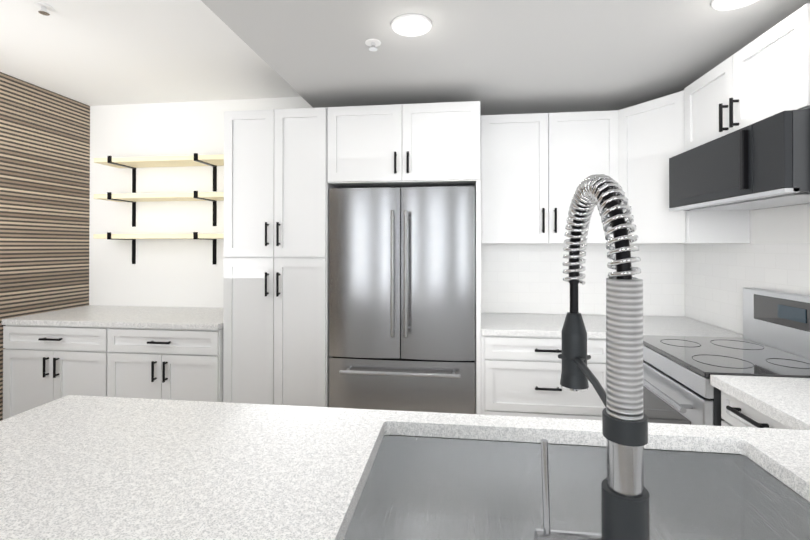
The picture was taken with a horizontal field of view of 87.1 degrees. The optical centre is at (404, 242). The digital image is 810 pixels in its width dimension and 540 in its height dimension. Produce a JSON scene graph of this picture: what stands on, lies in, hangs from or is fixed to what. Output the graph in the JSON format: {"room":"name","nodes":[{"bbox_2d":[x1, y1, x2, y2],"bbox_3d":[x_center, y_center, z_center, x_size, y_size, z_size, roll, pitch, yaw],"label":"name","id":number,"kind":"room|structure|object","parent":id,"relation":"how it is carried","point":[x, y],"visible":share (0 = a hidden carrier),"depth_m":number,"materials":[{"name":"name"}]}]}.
{"room":"kitchen","nodes":[
{"label":"kitchen","id":0,"kind":"room"},
{"bbox_2d":[0,72,89,420],"bbox_3d":[-3.054,0.037,0.846,0.150,2.750,5.500,0,0,7],"label":"wall","id":1,"kind":"structure","parent":0,"point":[44,191],"depth_m":3.16,"materials":[{"name":"brown wood"}]},
{"bbox_2d":[0,0,300,105],"bbox_3d":[-2.061,-1.249,0.733,2.250,0.160,5.900,0,0,7],"label":"ceiling","id":2,"kind":"structure","parent":0,"point":[102,52],"depth_m":2.61,"materials":[{"name":"white paint"}]},
{"bbox_2d":[34,2,53,15],"bbox_3d":[-1.769,-1.143,2.086,0.076,0.034,0.076,0,0,7],"label":"sprinkler","id":3,"kind":"object","parent":2,"relation":"attached to","point":[44,7],"visible":1,"depth_m":2.08,"materials":[{"name":"white"}]},
{"bbox_2d":[89,97,684,316],"bbox_3d":[-0.327,0.054,3.357,5.050,2.750,0.150,0,0,7],"label":"wall","id":4,"kind":"structure","parent":0,"point":[174,273],"depth_m":3.49,"materials":[{"name":"white paint"}]},
{"bbox_2d":[93,232,223,263],"bbox_3d":[-1.753,0.045,3.326,1.286,0.252,0.257,0,0,7],"label":"shelf","id":5,"kind":"object","parent":4,"relation":"attached to","point":[134,237],"visible":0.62,"depth_m":3.24,"materials":[{"name":"beige wood"}]},
{"bbox_2d":[94,153,223,192],"bbox_3d":[-1.753,-0.542,3.330,1.286,0.252,0.257,0,0,7],"label":"shelf","id":6,"kind":"object","parent":4,"relation":"attached to","point":[195,159],"visible":0.71,"depth_m":3.29,"materials":[{"name":"beige wood"}]},
{"bbox_2d":[94,191,223,226],"bbox_3d":[-1.753,-0.263,3.328,1.286,0.252,0.257,0,0,7],"label":"shelf","id":7,"kind":"object","parent":4,"relation":"attached to","point":[214,197],"visible":0.73,"depth_m":3.27,"materials":[{"name":"beige wood"}]},
{"bbox_2d":[480,110,618,243],"bbox_3d":[0.955,-0.424,2.931,0.880,0.860,0.386,0,0,7],"label":"upper cabinet","id":8,"kind":"object","parent":4,"relation":"attached to","point":[537,169],"visible":0.94,"depth_m":2.79,"materials":[{"name":"white wood"}]},
{"bbox_2d":[481,244,684,315],"bbox_3d":[1.251,0.261,3.083,1.449,0.505,0.006,0,0,7],"label":"tile backsplash","id":9,"kind":"structure","parent":4,"relation":"attached to","point":[521,278],"depth_m":3.09,"materials":[{"name":"white tile"}]},
{"bbox_2d":[0,395,809,539],"bbox_3d":[0.246,0.520,0.770,2.878,0.038,0.960,0,0,7],"label":"countertop","id":10,"kind":"structure","parent":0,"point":[73,467],"depth_m":1.00,"materials":[{"name":"white stone"}]},
{"bbox_2d":[343,435,809,539],"bbox_3d":[0.371,0.696,0.874,0.984,0.303,0.604,0,0,7],"label":"sink","id":11,"kind":"object","parent":10,"relation":"in","point":[426,488],"visible":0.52,"depth_m":1.14,"materials":[{"name":"silver metal"}]},
{"bbox_2d":[534,174,649,539],"bbox_3d":[0.262,0.197,0.671,0.145,0.606,0.287,0,0,7],"label":"faucet","id":12,"kind":"object","parent":10,"relation":"on","point":[625,513],"visible":1,"depth_m":0.55,"materials":[{"name":"grey metal"}]},
{"bbox_2d":[201,0,809,114],"bbox_3d":[0.445,-1.151,0.424,2.800,0.360,5.900,0,0,7],"label":"ceiling","id":13,"kind":"structure","parent":0,"point":[498,57],"depth_m":2.09,"materials":[{"name":"grey paint"}]},
{"bbox_2d":[365,39,380,50],"bbox_3d":[-0.152,-0.943,2.037,0.076,0.034,0.076,0,0,7],"label":"sprinkler","id":14,"kind":"object","parent":13,"relation":"attached to","point":[373,44],"visible":1,"depth_m":2.03,"materials":[{"name":"white"}]},
{"bbox_2d":[391,14,431,36],"bbox_3d":[0.029,-0.957,1.874,0.182,0.014,0.182,0,0,7],"label":"recessed light","id":15,"kind":"object","parent":13,"relation":"in","point":[411,25],"visible":0.98,"depth_m":1.87,"materials":[{"name":"white plastic"}]},
{"bbox_2d":[711,0,758,10],"bbox_3d":[1.302,-0.959,1.657,0.182,0.014,0.182,0,0,7],"label":"recessed light","id":16,"kind":"object","parent":13,"relation":"in","point":[722,5],"visible":0.98,"depth_m":1.71,"materials":[{"name":"white plastic"}]},
{"bbox_2d":[685,203,809,333],"bbox_3d":[1.710,0.033,0.260,0.150,2.750,5.500,0,0,7],"label":"wall","id":17,"kind":"structure","parent":0,"point":[786,224],"depth_m":2.11,"materials":[{"name":"white paint"}]},
{"bbox_2d":[619,90,749,243],"bbox_3d":[1.642,-0.426,2.700,0.577,0.860,0.675,0,0,7],"label":"upper cabinet","id":18,"kind":"object","parent":17,"relation":"attached to","point":[651,137],"visible":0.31,"depth_m":2.50,"materials":[{"name":"white wood"}]},
{"bbox_2d":[684,3,809,151],"bbox_3d":[1.643,-0.673,1.916,0.384,0.375,0.840,0,0,7],"label":"upper cabinet","id":19,"kind":"object","parent":17,"relation":"attached to","point":[766,74],"visible":0.81,"depth_m":1.80,"materials":[{"name":"white wood"}]},
{"bbox_2d":[669,109,809,210],"bbox_3d":[1.611,-0.325,1.917,0.448,0.297,0.840,0,0,7],"label":"microwave","id":20,"kind":"object","parent":19,"relation":"attached to","point":[764,163],"visible":1,"depth_m":1.72,"materials":[{"name":"grey"}]},
{"bbox_2d":[685,243,809,333],"bbox_3d":[1.791,0.251,1.555,0.006,0.505,2.893,0,0,7],"label":"tile backsplash","id":21,"kind":"structure","parent":17,"relation":"attached to","point":[719,278],"depth_m":2.45,"materials":[{"name":"white tile"}]},
{"bbox_3d":[-0.672,1.460,0.543,5.050,0.100,5.900,0,0,7],"label":"floor","id":22,"kind":"structure","parent":0,"visible":0},
{"bbox_2d":[3,325,113,419],"bbox_3d":[-2.267,0.993,3.167,0.839,0.870,0.683,0,0,7],"label":"base cabinet","id":23,"kind":"object","parent":22,"relation":"on","point":[43,364],"depth_m":2.84,"materials":[{"name":"white wood"}]},
{"bbox_2d":[2,305,222,328],"bbox_3d":[-1.912,0.536,3.123,1.556,0.038,0.691,0,0,7],"label":"countertop","id":24,"kind":"structure","parent":23,"relation":"on","point":[160,317],"depth_m":2.95,"materials":[{"name":"white stone"}]},
{"bbox_2d":[114,325,222,401],"bbox_3d":[-1.556,0.992,3.080,0.839,0.870,0.683,0,0,7],"label":"base cabinet","id":25,"kind":"object","parent":22,"relation":"on","point":[164,353],"depth_m":2.74,"materials":[{"name":"white wood"}]},
{"bbox_2d":[223,107,336,406],"bbox_3d":[-0.795,0.286,2.995,0.688,2.280,0.676,0,0,7],"label":"pantry","id":26,"kind":"object","parent":22,"relation":"on","point":[277,186],"visible":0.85,"depth_m":2.70,"materials":[{"name":"white wood"}]},
{"bbox_2d":[329,185,474,413],"bbox_3d":[0.005,0.539,2.878,0.908,1.772,0.684,0,0,7],"label":"fridge","id":27,"kind":"object","parent":22,"relation":"on","point":[401,299],"visible":0.88,"depth_m":2.60,"materials":[{"name":"silver metal"}]},
{"bbox_2d":[328,101,480,414],"bbox_3d":[0.019,0.286,2.895,0.948,2.280,0.676,0,0,7],"label":"surround","id":28,"kind":"object","parent":22,"relation":"on","point":[409,145],"visible":0.92,"depth_m":2.60,"materials":[{"name":"white wood"}]},
{"bbox_2d":[481,333,605,419],"bbox_3d":[0.890,0.990,2.802,0.800,0.870,0.637,0,0,7],"label":"base cabinet","id":29,"kind":"object","parent":22,"relation":"on","point":[521,366],"depth_m":2.50,"materials":[{"name":"white wood"}]},
{"bbox_2d":[481,313,742,337],"bbox_3d":[1.206,0.533,2.719,1.448,0.038,0.730,0,0,7],"label":"countertop","id":30,"kind":"structure","parent":29,"relation":"on","point":[541,325],"depth_m":2.62,"materials":[{"name":"white stone"}]},
{"bbox_2d":[643,287,809,425],"bbox_3d":[1.475,0.827,1.958,0.691,1.185,0.700,0,0,7],"label":"range","id":31,"kind":"object","parent":22,"relation":"on","point":[678,371],"visible":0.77,"depth_m":1.92,"materials":[{"name":"silver metal"}]},
{"bbox_2d":[721,391,779,426],"bbox_3d":[1.470,0.980,1.337,0.588,0.870,0.522,0,0,7],"label":"base cabinet","id":32,"kind":"object","parent":22,"relation":"on","point":[731,411],"depth_m":1.51,"materials":[{"name":"white wood"}]},
{"bbox_2d":[710,375,809,426],"bbox_3d":[1.454,0.524,1.355,0.623,0.038,0.496,0,0,7],"label":"countertop","id":33,"kind":"structure","parent":32,"relation":"on","point":[785,401],"depth_m":1.44,"materials":[{"name":"white stone"}]}
]}

